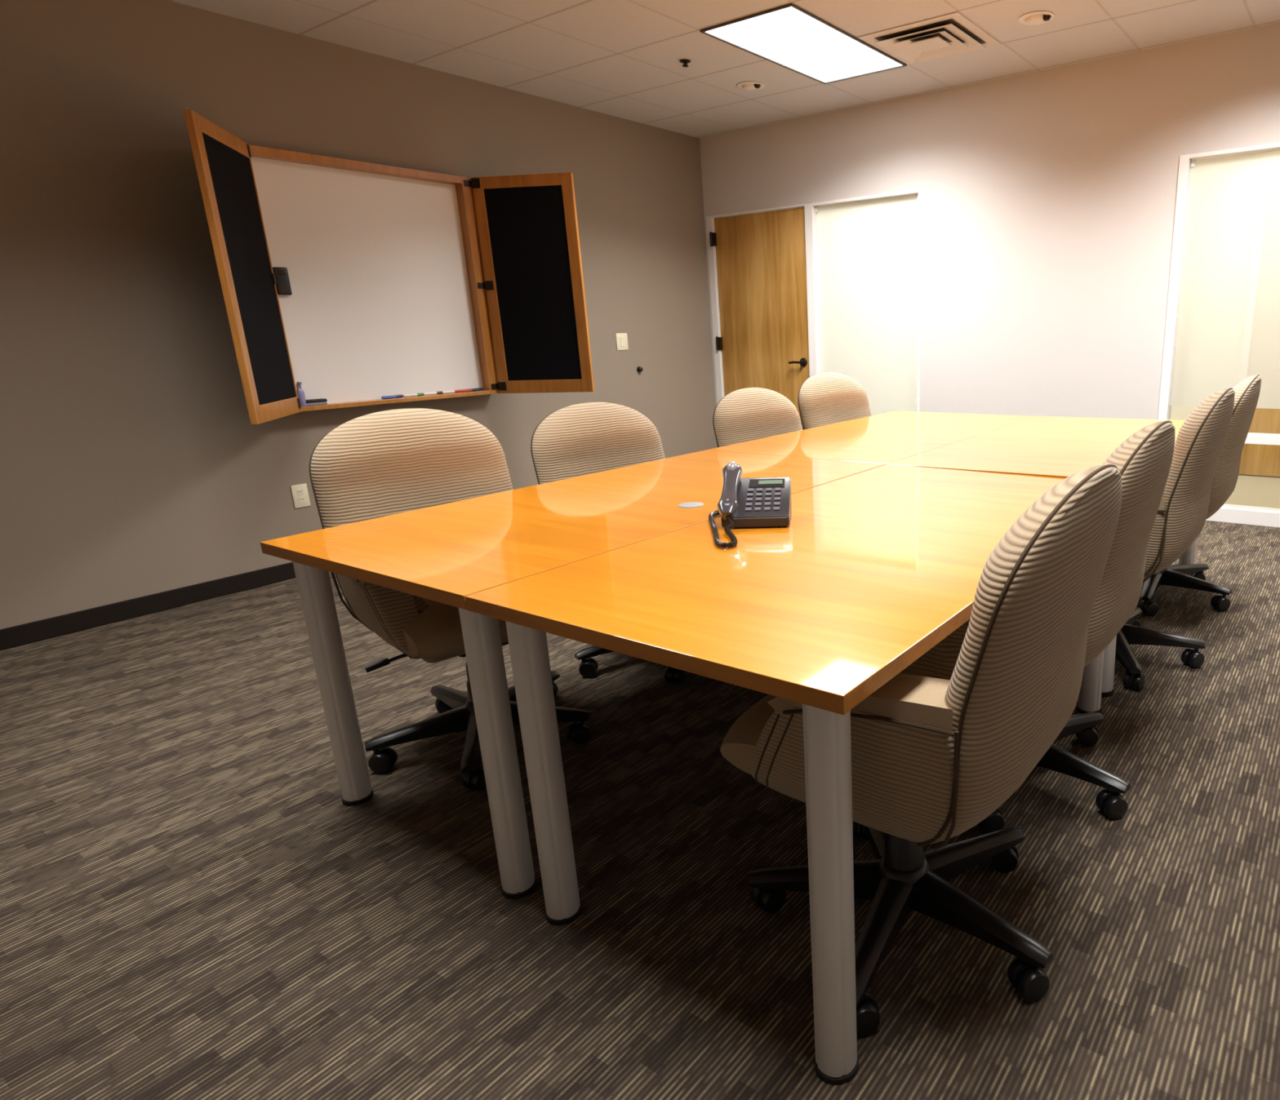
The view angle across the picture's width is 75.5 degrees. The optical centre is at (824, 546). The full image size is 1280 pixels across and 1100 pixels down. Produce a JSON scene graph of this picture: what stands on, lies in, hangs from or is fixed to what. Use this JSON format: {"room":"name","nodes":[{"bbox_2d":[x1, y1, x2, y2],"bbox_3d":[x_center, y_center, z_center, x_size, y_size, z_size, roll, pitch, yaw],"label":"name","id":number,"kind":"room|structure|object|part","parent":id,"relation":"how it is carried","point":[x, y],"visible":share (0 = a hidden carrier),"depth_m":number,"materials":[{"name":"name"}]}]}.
{"room":"conference room","nodes":[
{"label":"conference room","id":0,"kind":"room"},
{"bbox_2d":[0,0,717,629],"bbox_3d":[-2.947,-1.125,3.903,0.120,2.690,7.346,8,18,32],"label":"wall","id":1,"kind":"structure","parent":0,"point":[134,464],"depth_m":3.73,"materials":[{"name":"beige paint"}]},
{"bbox_2d":[0,562,295,650],"bbox_3d":[-2.863,0.140,4.203,0.012,0.088,7.086,8,18,32],"label":"baseboard","id":2,"kind":"structure","parent":1,"relation":"attached to","point":[54,627],"depth_m":3.72,"materials":[{"name":"brown plastic"}]},
{"bbox_2d":[290,483,311,508],"bbox_3d":[-2.779,-0.269,4.243,0.007,0.122,0.078,8,18,32],"label":"wall outlet","id":3,"kind":"object","parent":1,"relation":"attached to","point":[300,496],"visible":1,"depth_m":4.24,"materials":[{"name":"beige plastic"}]},
{"bbox_2d":[296,488,303,495],"bbox_3d":[-2.778,-0.289,4.237,0.002,0.028,0.032,8,18,32],"label":"socket","id":4,"kind":"object","parent":3,"relation":"attached to","point":[299,491],"depth_m":4.23,"materials":[{"name":"beige plastic"}]},
{"bbox_2d":[297,497,305,502],"bbox_3d":[-2.777,-0.248,4.248,0.002,0.028,0.032,8,18,32],"label":"socket","id":5,"kind":"object","parent":3,"relation":"attached to","point":[300,500],"depth_m":4.25,"materials":[{"name":"beige plastic"}]},
{"bbox_2d":[183,109,594,425],"bbox_3d":[-2.228,-1.389,4.234,0.660,1.252,1.875,8,18,32],"label":"cabinet","id":6,"kind":"object","parent":1,"relation":"attached to","point":[403,281],"visible":0.98,"depth_m":4.45,"materials":[{"name":"brown wood"}]},
{"bbox_3d":[-2.615,-1.215,3.636,0.028,1.252,0.612,-6,16,-16],"label":"cabinet door","id":7,"kind":"part","parent":6,"relation":"part of","materials":[{"name":"brown wood"}]},
{"bbox_3d":[-2.624,-1.228,3.661,0.017,1.108,0.538,-6,16,-16],"label":"tack panel","id":8,"kind":"part","parent":6,"relation":"part of","materials":[{"name":"black fabric"}]},
{"bbox_2d":[272,266,292,295],"bbox_3d":[-2.720,-1.331,4.011,0.028,0.132,0.064,8,18,32],"label":"eraser","id":9,"kind":"object","parent":6,"relation":"attached to","point":[283,286],"visible":0.88,"depth_m":4.00,"materials":[{"name":"black plastic"}]},
{"bbox_2d":[296,382,306,406],"bbox_3d":[-2.696,-0.784,4.114,0.045,0.124,0.038,8,18,32],"label":"spray bottle","id":10,"kind":"object","parent":6,"relation":"on","point":[300,393],"visible":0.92,"depth_m":4.10,"materials":[{"name":"purple plastic"}]},
{"bbox_2d":[305,398,327,406],"bbox_3d":[-2.675,-0.753,4.177,0.048,0.030,0.128,8,18,32],"label":"eraser","id":11,"kind":"object","parent":6,"relation":"on","point":[322,401],"visible":0.73,"depth_m":4.17,"materials":[{"name":"grey plastic"}]},
{"bbox_3d":[-2.432,-1.437,4.429,0.099,1.252,1.210,8,18,32],"label":"cabinet frame","id":12,"kind":"part","parent":6,"relation":"part of","materials":[{"name":"brown wood"}]},
{"bbox_2d":[381,395,403,399],"bbox_3d":[-2.443,-0.846,4.520,0.018,0.017,0.118,8,18,32],"label":"marker","id":13,"kind":"object","parent":6,"relation":"in","point":[393,396],"visible":1,"depth_m":4.51,"materials":[{"name":"blue plastic"}]},
{"bbox_2d":[403,392,423,397],"bbox_3d":[-2.374,-0.875,4.620,0.018,0.017,0.118,8,18,32],"label":"marker","id":14,"kind":"object","parent":6,"relation":"in","point":[421,393],"visible":1,"depth_m":4.62,"materials":[{"name":"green plastic"}]},
{"bbox_2d":[423,391,443,395],"bbox_3d":[-2.308,-0.903,4.717,0.018,0.017,0.118,8,18,32],"label":"marker","id":15,"kind":"object","parent":6,"relation":"in","point":[441,392],"visible":1,"depth_m":4.71,"materials":[{"name":"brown plastic"}]},
{"bbox_2d":[442,390,460,394],"bbox_3d":[-2.245,-0.930,4.809,0.018,0.017,0.118,8,18,32],"label":"marker","id":16,"kind":"object","parent":6,"relation":"in","point":[451,391],"visible":1,"depth_m":4.80,"materials":[{"name":"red plastic"}]},
{"bbox_2d":[460,388,477,392],"bbox_3d":[-2.182,-0.957,4.901,0.018,0.017,0.118,8,18,32],"label":"marker","id":17,"kind":"object","parent":6,"relation":"in","point":[470,389],"visible":1,"depth_m":4.90,"materials":[{"name":"red plastic"}]},
{"bbox_2d":[467,387,483,391],"bbox_3d":[-2.168,-0.972,4.954,0.018,0.017,0.115,8,18,32],"label":"marker","id":18,"kind":"object","parent":6,"relation":"in","point":[478,388],"visible":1,"depth_m":4.98,"materials":[{"name":"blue plastic"}]},
{"bbox_3d":[-1.753,-1.567,4.838,0.612,1.252,0.028,0,15,6],"label":"cabinet door","id":19,"kind":"part","parent":6,"relation":"part of","materials":[{"name":"brown wood"}]},
{"bbox_3d":[-1.754,-1.573,4.836,0.480,1.108,0.017,0,15,6],"label":"tack panel","id":20,"kind":"part","parent":6,"relation":"part of","materials":[{"name":"black fabric"}]},
{"bbox_2d":[615,333,628,350],"bbox_3d":[-1.504,-1.523,5.945,0.008,0.122,0.110,8,18,32],"label":"light switch","id":21,"kind":"object","parent":1,"relation":"attached to","point":[621,338],"visible":1,"depth_m":5.94,"materials":[{"name":"beige plastic"}]},
{"bbox_2d":[636,366,643,372],"bbox_3d":[-1.408,-1.355,6.110,0.033,0.044,0.044,8,18,32],"label":"door stop","id":22,"kind":"object","parent":1,"relation":"attached to","point":[639,369],"visible":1,"depth_m":6.10,"materials":[{"name":"brown metal"}]},
{"bbox_2d":[0,475,1279,1099],"bbox_3d":[0.233,0.394,3.230,6.532,0.050,9.040,8,18,32],"label":"floor","id":23,"kind":"structure","parent":0,"point":[193,906],"depth_m":1.78,"materials":[{"name":"carpet"}]},
{"bbox_2d":[308,408,591,791],"bbox_3d":[-1.077,0.117,2.370,0.631,1.007,0.669,-16,21,-42],"label":"office chair","id":24,"kind":"object","parent":23,"relation":"on","point":[389,462],"visible":0.63,"depth_m":2.35,"materials":[{"name":"beige fabric"}]},
{"bbox_3d":[-1.272,0.024,2.205,0.116,0.092,0.344,-16,21,-42],"label":"armrest","id":25,"kind":"part","parent":24,"relation":"part of","materials":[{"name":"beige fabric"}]},
{"bbox_3d":[-1.213,0.149,2.232,0.171,0.288,0.440,-16,21,-42],"label":"panel","id":26,"kind":"part","parent":24,"relation":"part of","materials":[{"name":"beige fabric"}]},
{"bbox_3d":[-1.203,0.318,2.327,0.240,0.040,0.020,-12,18,-33],"label":"lever","id":27,"kind":"part","parent":24,"relation":"part of","materials":[{"name":"black plastic"}]},
{"bbox_3d":[-1.247,-0.148,2.482,0.562,0.545,0.184,-16,21,-42],"label":"backrest","id":28,"kind":"part","parent":24,"relation":"part of","materials":[{"name":"beige fabric"}]},
{"bbox_3d":[-1.202,0.540,2.383,0.298,0.068,0.069,-11,18,-31],"label":"arm","id":29,"kind":"part","parent":24,"relation":"part of","materials":[{"name":"black plastic"}]},
{"bbox_3d":[-1.190,0.484,2.585,0.298,0.068,0.069,11,20,38],"label":"arm","id":30,"kind":"part","parent":24,"relation":"part of","materials":[{"name":"black plastic"}]},
{"bbox_3d":[-1.008,0.181,2.329,0.476,0.130,0.494,-16,21,-42],"label":"seat","id":31,"kind":"part","parent":24,"relation":"part of","materials":[{"name":"beige fabric"}]},
{"bbox_3d":[-1.046,0.216,2.380,0.400,0.078,0.360,-16,21,-42],"label":"seat","id":32,"kind":"part","parent":24,"relation":"part of","materials":[{"name":"beige fabric"}]},
{"bbox_3d":[-1.006,0.555,2.308,0.069,0.068,0.298,-5,16,-14],"label":"arm","id":33,"kind":"part","parent":24,"relation":"part of","materials":[{"name":"black plastic"}]},
{"bbox_3d":[-0.987,0.465,2.636,0.069,0.068,0.298,4,16,21],"label":"arm","id":34,"kind":"part","parent":24,"relation":"part of","materials":[{"name":"black plastic"}]},
{"bbox_3d":[-0.873,0.508,2.464,0.298,0.068,0.069,-1,15,4],"label":"arm","id":35,"kind":"part","parent":24,"relation":"part of","materials":[{"name":"black plastic"}]},
{"bbox_2d":[260,450,885,899],"bbox_3d":[-0.583,0.201,2.522,0.853,0.740,1.659,8,18,32],"label":"conference table","id":36,"kind":"object","parent":23,"relation":"on","point":[446,553],"visible":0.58,"depth_m":2.02,"materials":[{"name":"orange wood"}]},
{"bbox_3d":[-1.292,0.345,2.104,0.071,0.695,0.071,8,18,32],"label":"leg","id":37,"kind":"part","parent":36,"relation":"part of","materials":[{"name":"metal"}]},
{"bbox_3d":[-0.705,0.432,1.728,0.071,0.695,0.071,8,18,32],"label":"leg","id":38,"kind":"part","parent":36,"relation":"part of","materials":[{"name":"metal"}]},
{"bbox_2d":[530,401,684,684],"bbox_3d":[-0.679,-0.042,3.002,0.687,0.959,0.643,12,20,41],"label":"office chair","id":39,"kind":"object","parent":23,"relation":"on","point":[585,438],"visible":0.29,"depth_m":3.00,"materials":[{"name":"beige fabric"}]},
{"bbox_3d":[-0.789,0.360,2.999,0.298,0.068,0.069,-13,19,-37],"label":"arm","id":40,"kind":"part","parent":39,"relation":"part of","materials":[{"name":"black plastic"}]},
{"bbox_3d":[-0.853,-0.283,3.116,0.184,0.545,0.562,12,20,41],"label":"backrest","id":41,"kind":"part","parent":39,"relation":"part of","materials":[{"name":"beige fabric"}]},
{"bbox_2d":[712,387,802,447],"bbox_3d":[-0.127,-0.262,3.782,0.669,0.943,0.622,12,20,40],"label":"office chair","id":42,"kind":"object","parent":23,"relation":"on","point":[747,414],"visible":0.16,"depth_m":3.80,"materials":[{"name":"beige fabric"}]},
{"bbox_2d":[465,464,1104,1084],"bbox_3d":[0.133,0.308,2.063,0.853,0.737,1.659,8,18,32],"label":"conference table","id":43,"kind":"object","parent":23,"relation":"on","point":[872,570],"visible":0.94,"depth_m":1.51,"materials":[{"name":"wood"}]},
{"bbox_3d":[-0.576,0.452,1.645,0.071,0.695,0.071,8,18,32],"label":"leg","id":44,"kind":"part","parent":43,"relation":"part of","materials":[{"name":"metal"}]},
{"bbox_2d":[708,461,791,548],"bbox_3d":[-0.198,-0.112,1.958,0.216,0.147,0.368,-1,15,1],"label":"desk phone","id":45,"kind":"object","parent":43,"relation":"on","point":[757,502],"visible":1,"depth_m":2.01,"materials":[{"name":"grey plastic"}]},
{"bbox_3d":[-0.252,-0.060,1.971,0.062,0.039,0.371,-4,16,-10],"label":"coiled cord","id":46,"kind":"part","parent":45,"relation":"part of","materials":[{"name":"black plastic"}]},
{"bbox_3d":[0.011,0.538,1.269,0.071,0.695,0.071,8,18,32],"label":"leg","id":47,"kind":"part","parent":43,"relation":"part of","materials":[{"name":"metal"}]},
{"bbox_3d":[0.843,0.182,2.487,0.071,0.695,0.071,8,18,32],"label":"leg","id":48,"kind":"part","parent":43,"relation":"part of","materials":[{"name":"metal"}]},
{"bbox_2d":[797,372,871,430],"bbox_3d":[0.249,-0.442,4.336,0.672,0.977,0.625,13,21,43],"label":"office chair","id":49,"kind":"object","parent":23,"relation":"on","point":[824,398],"visible":0.24,"depth_m":4.34,"materials":[{"name":"beige fabric"}]},
{"bbox_2d":[706,410,1038,464],"bbox_3d":[0.328,-0.188,3.857,0.853,0.737,1.659,8,18,32],"label":"conference table","id":50,"kind":"object","parent":23,"relation":"on","point":[885,438],"visible":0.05,"depth_m":3.57,"materials":[{"name":"wood"}]},
{"bbox_2d":[720,464,1122,1038],"bbox_3d":[0.166,0.317,1.550,0.684,0.989,0.642,8,18,32],"label":"office chair","id":51,"kind":"object","parent":23,"relation":"on","point":[945,742],"visible":0.87,"depth_m":1.28,"materials":[{"name":"beige fabric"}]},
{"bbox_3d":[-0.012,0.696,1.695,0.298,0.068,0.069,0,15,5],"label":"arm","id":52,"kind":"part","parent":51,"relation":"part of","materials":[{"name":"black plastic"}]},
{"bbox_3d":[0.102,0.362,1.624,0.494,0.130,0.476,8,18,32],"label":"seat","id":53,"kind":"part","parent":51,"relation":"part of","materials":[{"name":"beige fabric"}]},
{"bbox_3d":[0.057,0.362,1.399,0.440,0.288,0.171,8,18,32],"label":"panel","id":54,"kind":"part","parent":51,"relation":"part of","materials":[{"name":"beige fabric"}]},
{"bbox_3d":[0.072,0.250,1.314,0.344,0.092,0.098,8,18,32],"label":"armrest","id":55,"kind":"part","parent":51,"relation":"part of","materials":[{"name":"beige fabric"}]},
{"bbox_3d":[0.126,0.650,1.846,0.069,0.068,0.298,-5,16,-12],"label":"arm","id":56,"kind":"part","parent":51,"relation":"part of","materials":[{"name":"black plastic"}]},
{"bbox_3d":[0.095,0.741,1.520,0.069,0.068,0.298,5,17,23],"label":"arm","id":57,"kind":"part","parent":51,"relation":"part of","materials":[{"name":"black plastic"}]},
{"bbox_3d":[0.282,0.265,1.728,0.440,0.288,0.171,8,18,32],"label":"panel","id":58,"kind":"part","parent":51,"relation":"part of","materials":[{"name":"beige fabric"}]},
{"bbox_3d":[0.320,0.667,1.765,0.298,0.068,0.069,-10,18,-29],"label":"arm","id":59,"kind":"part","parent":51,"relation":"part of","materials":[{"name":"black plastic"}]},
{"bbox_3d":[0.300,0.723,1.563,0.298,0.068,0.069,12,20,40],"label":"arm","id":60,"kind":"part","parent":51,"relation":"part of","materials":[{"name":"black plastic"}]},
{"bbox_3d":[0.370,0.130,1.373,0.184,0.545,0.562,8,18,32],"label":"backrest","id":61,"kind":"part","parent":51,"relation":"part of","materials":[{"name":"beige fabric"}]},
{"bbox_2d":[886,416,1196,696],"bbox_3d":[1.045,-0.086,3.400,0.853,0.737,1.659,8,18,32],"label":"conference table","id":62,"kind":"object","parent":23,"relation":"on","point":[1050,446],"visible":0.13,"depth_m":3.10,"materials":[{"name":"wood"}]},
{"bbox_3d":[0.922,0.141,2.604,0.071,0.695,0.071,8,18,32],"label":"leg","id":63,"kind":"part","parent":62,"relation":"part of","materials":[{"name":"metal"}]},
{"bbox_3d":[1.754,-0.215,3.822,0.071,0.695,0.071,8,18,32],"label":"leg","id":64,"kind":"part","parent":62,"relation":"part of","materials":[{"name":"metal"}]},
{"bbox_2d":[977,421,1175,834],"bbox_3d":[0.502,0.157,2.104,0.669,0.987,0.625,8,18,32],"label":"office chair","id":65,"kind":"object","parent":23,"relation":"on","point":[1143,460],"visible":0.43,"depth_m":1.84,"materials":[{"name":"beige fabric"}]},
{"bbox_3d":[0.682,0.511,2.300,0.298,0.068,0.069,-9,17,-26],"label":"arm","id":66,"kind":"part","parent":65,"relation":"part of","materials":[{"name":"black plastic"}]},
{"bbox_3d":[0.651,0.567,2.099,0.298,0.068,0.069,13,21,43],"label":"arm","id":67,"kind":"part","parent":65,"relation":"part of","materials":[{"name":"black plastic"}]},
{"bbox_3d":[0.708,-0.030,1.929,0.184,0.545,0.562,8,18,32],"label":"backrest","id":68,"kind":"part","parent":65,"relation":"part of","materials":[{"name":"beige fabric"}]},
{"bbox_2d":[1115,387,1235,691],"bbox_3d":[1.054,-0.075,2.890,0.669,0.991,0.624,8,18,32],"label":"office chair","id":69,"kind":"object","parent":23,"relation":"on","point":[1183,509],"visible":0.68,"depth_m":2.54,"materials":[{"name":"beige fabric"}]},
{"bbox_3d":[1.046,0.362,2.807,0.069,0.068,0.298,-1,15,4],"label":"arm","id":70,"kind":"part","parent":69,"relation":"part of","materials":[{"name":"black plastic"}]},
{"bbox_3d":[1.169,0.276,3.112,0.069,0.068,0.298,11,20,38],"label":"arm","id":71,"kind":"part","parent":69,"relation":"part of","materials":[{"name":"black plastic"}]},
{"bbox_3d":[0.927,-0.024,2.712,0.440,0.288,0.171,8,18,32],"label":"panel","id":72,"kind":"part","parent":69,"relation":"part of","materials":[{"name":"beige fabric"}]},
{"bbox_3d":[0.942,-0.135,2.628,0.344,0.092,0.098,8,18,32],"label":"armrest","id":73,"kind":"part","parent":69,"relation":"part of","materials":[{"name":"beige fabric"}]},
{"bbox_3d":[1.223,0.328,2.915,0.298,0.068,0.069,4,16,21],"label":"arm","id":74,"kind":"part","parent":69,"relation":"part of","materials":[{"name":"black plastic"}]},
{"bbox_3d":[1.240,-0.256,2.686,0.184,0.545,0.562,8,18,32],"label":"backrest","id":75,"kind":"part","parent":69,"relation":"part of","materials":[{"name":"beige fabric"}]},
{"bbox_2d":[1138,375,1262,616],"bbox_3d":[1.480,-0.254,3.515,0.669,0.983,0.626,8,18,32],"label":"office chair","id":76,"kind":"object","parent":23,"relation":"on","point":[1225,477],"visible":0.38,"depth_m":3.26,"materials":[{"name":"beige fabric"}]},
{"bbox_3d":[1.413,0.166,3.487,0.300,0.068,0.142,-16,21,-41],"label":"arm","id":77,"kind":"part","parent":76,"relation":"part of","materials":[{"name":"black plastic"}]},
{"bbox_3d":[1.662,0.100,3.705,0.298,0.068,0.069,-9,17,-24],"label":"arm","id":78,"kind":"part","parent":76,"relation":"part of","materials":[{"name":"black plastic"}]},
{"bbox_3d":[1.625,0.155,3.505,0.069,0.068,0.298,-16,21,-41],"label":"arm","id":79,"kind":"part","parent":76,"relation":"part of","materials":[{"name":"black plastic"}]},
{"bbox_3d":[1.686,-0.438,3.340,0.184,0.545,0.562,8,18,32],"label":"backrest","id":80,"kind":"part","parent":76,"relation":"part of","materials":[{"name":"beige fabric"}]},
{"bbox_2d":[168,0,1279,138],"bbox_3d":[-0.303,-2.054,1.826,6.532,0.060,7.346,8,18,32],"label":"ceiling","id":81,"kind":"structure","parent":0,"point":[620,59],"depth_m":4.21,"materials":[{"name":"tile"}]},
{"bbox_2d":[679,58,690,66],"bbox_3d":[-0.789,-2.733,4.524,0.064,0.027,0.064,8,18,32],"label":"sprinkler head","id":82,"kind":"object","parent":81,"relation":"attached to","point":[684,61],"visible":1,"depth_m":4.51},
{"bbox_2d":[736,81,764,90],"bbox_3d":[-0.464,-2.877,5.014,0.180,0.025,0.180,8,18,32],"label":"recessed light","id":83,"kind":"object","parent":81,"relation":"in","point":[746,86],"visible":1,"depth_m":4.98,"materials":[{"name":"white metal"}]},
{"bbox_2d":[699,3,906,84],"bbox_3d":[-0.077,-2.722,4.378,0.576,0.010,1.159,8,18,32],"label":"recessed light","id":84,"kind":"object","parent":81,"relation":"in","point":[790,37],"visible":1,"depth_m":4.30,"materials":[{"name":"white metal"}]},
{"bbox_2d":[857,12,1000,64],"bbox_3d":[0.571,-2.711,4.302,0.570,0.027,0.570,8,18,32],"label":"ceiling vent","id":85,"kind":"object","parent":81,"relation":"in","point":[950,34],"visible":1,"depth_m":4.26,"materials":[{"name":"white metal"}]},
{"bbox_3d":[0.571,-2.703,4.304,0.168,0.006,0.168,8,18,32],"label":"plate","id":86,"kind":"part","parent":85,"relation":"part of","materials":[{"name":"white metal"}]},
{"bbox_2d":[1017,10,1055,25],"bbox_3d":[1.065,-2.648,4.024,0.180,0.025,0.180,8,18,32],"label":"recessed light","id":87,"kind":"object","parent":81,"relation":"in","point":[1034,18],"visible":1,"depth_m":4.00,"materials":[{"name":"white metal"}]},
{"bbox_2d":[699,22,1279,419],"bbox_3d":[1.703,-1.571,5.073,6.292,2.690,0.120,8,18,32],"label":"wall","id":88,"kind":"structure","parent":0,"point":[1048,197],"depth_m":5.12,"materials":[{"name":"white paint"}]},
{"bbox_2d":[706,204,812,404],"bbox_3d":[-0.487,-1.615,6.553,1.003,2.109,0.124,8,18,32],"label":"trim","id":89,"kind":"structure","parent":88,"relation":"attached to","point":[710,227],"depth_m":6.55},
{"bbox_2d":[709,207,809,430],"bbox_3d":[-0.510,-1.600,6.516,0.929,2.080,0.106,8,18,32],"label":"door","id":90,"kind":"structure","parent":88,"relation":"in","point":[762,268],"depth_m":6.41,"materials":[{"name":"brown wood"}]},
{"bbox_3d":[-0.214,-1.458,6.327,0.142,0.068,0.062,8,18,32],"label":"handle","id":91,"kind":"part","parent":90,"relation":"part of","materials":[{"name":"brown metal"}]},
{"bbox_2d":[807,189,920,415],"bbox_3d":[0.323,-1.496,6.035,0.934,2.109,0.124,8,18,32],"label":"window","id":92,"kind":"structure","parent":88,"relation":"in","point":[864,251],"depth_m":5.92,"materials":[{"name":"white glass"}]},
{"bbox_2d":[1157,142,1279,528],"bbox_3d":[2.885,-1.115,4.391,1.899,2.109,0.132,8,18,32],"label":"window","id":93,"kind":"structure","parent":88,"relation":"in","point":[1222,331],"depth_m":4.64,"materials":[{"name":"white glass"}]},
{"bbox_3d":[2.873,-1.435,4.299,1.795,1.395,0.006,8,18,32],"label":"pane","id":94,"kind":"part","parent":93,"relation":"part of","materials":[{"name":"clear glass"}]},
{"bbox_2d":[1170,406,1279,477],"bbox_3d":[2.648,-1.976,6.457,6.532,2.690,0.100,8,18,32],"label":"wall","id":95,"kind":"structure","parent":0,"point":[1178,413],"depth_m":6.49,"materials":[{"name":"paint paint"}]},
{"bbox_2d":[1238,408,1279,477],"bbox_3d":[3.624,-1.535,5.828,1.030,2.120,0.044,8,18,32],"label":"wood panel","id":96,"kind":"structure","parent":95,"relation":"in","point":[1255,460],"depth_m":6.20,"materials":[{"name":"brown wood"}]}
]}

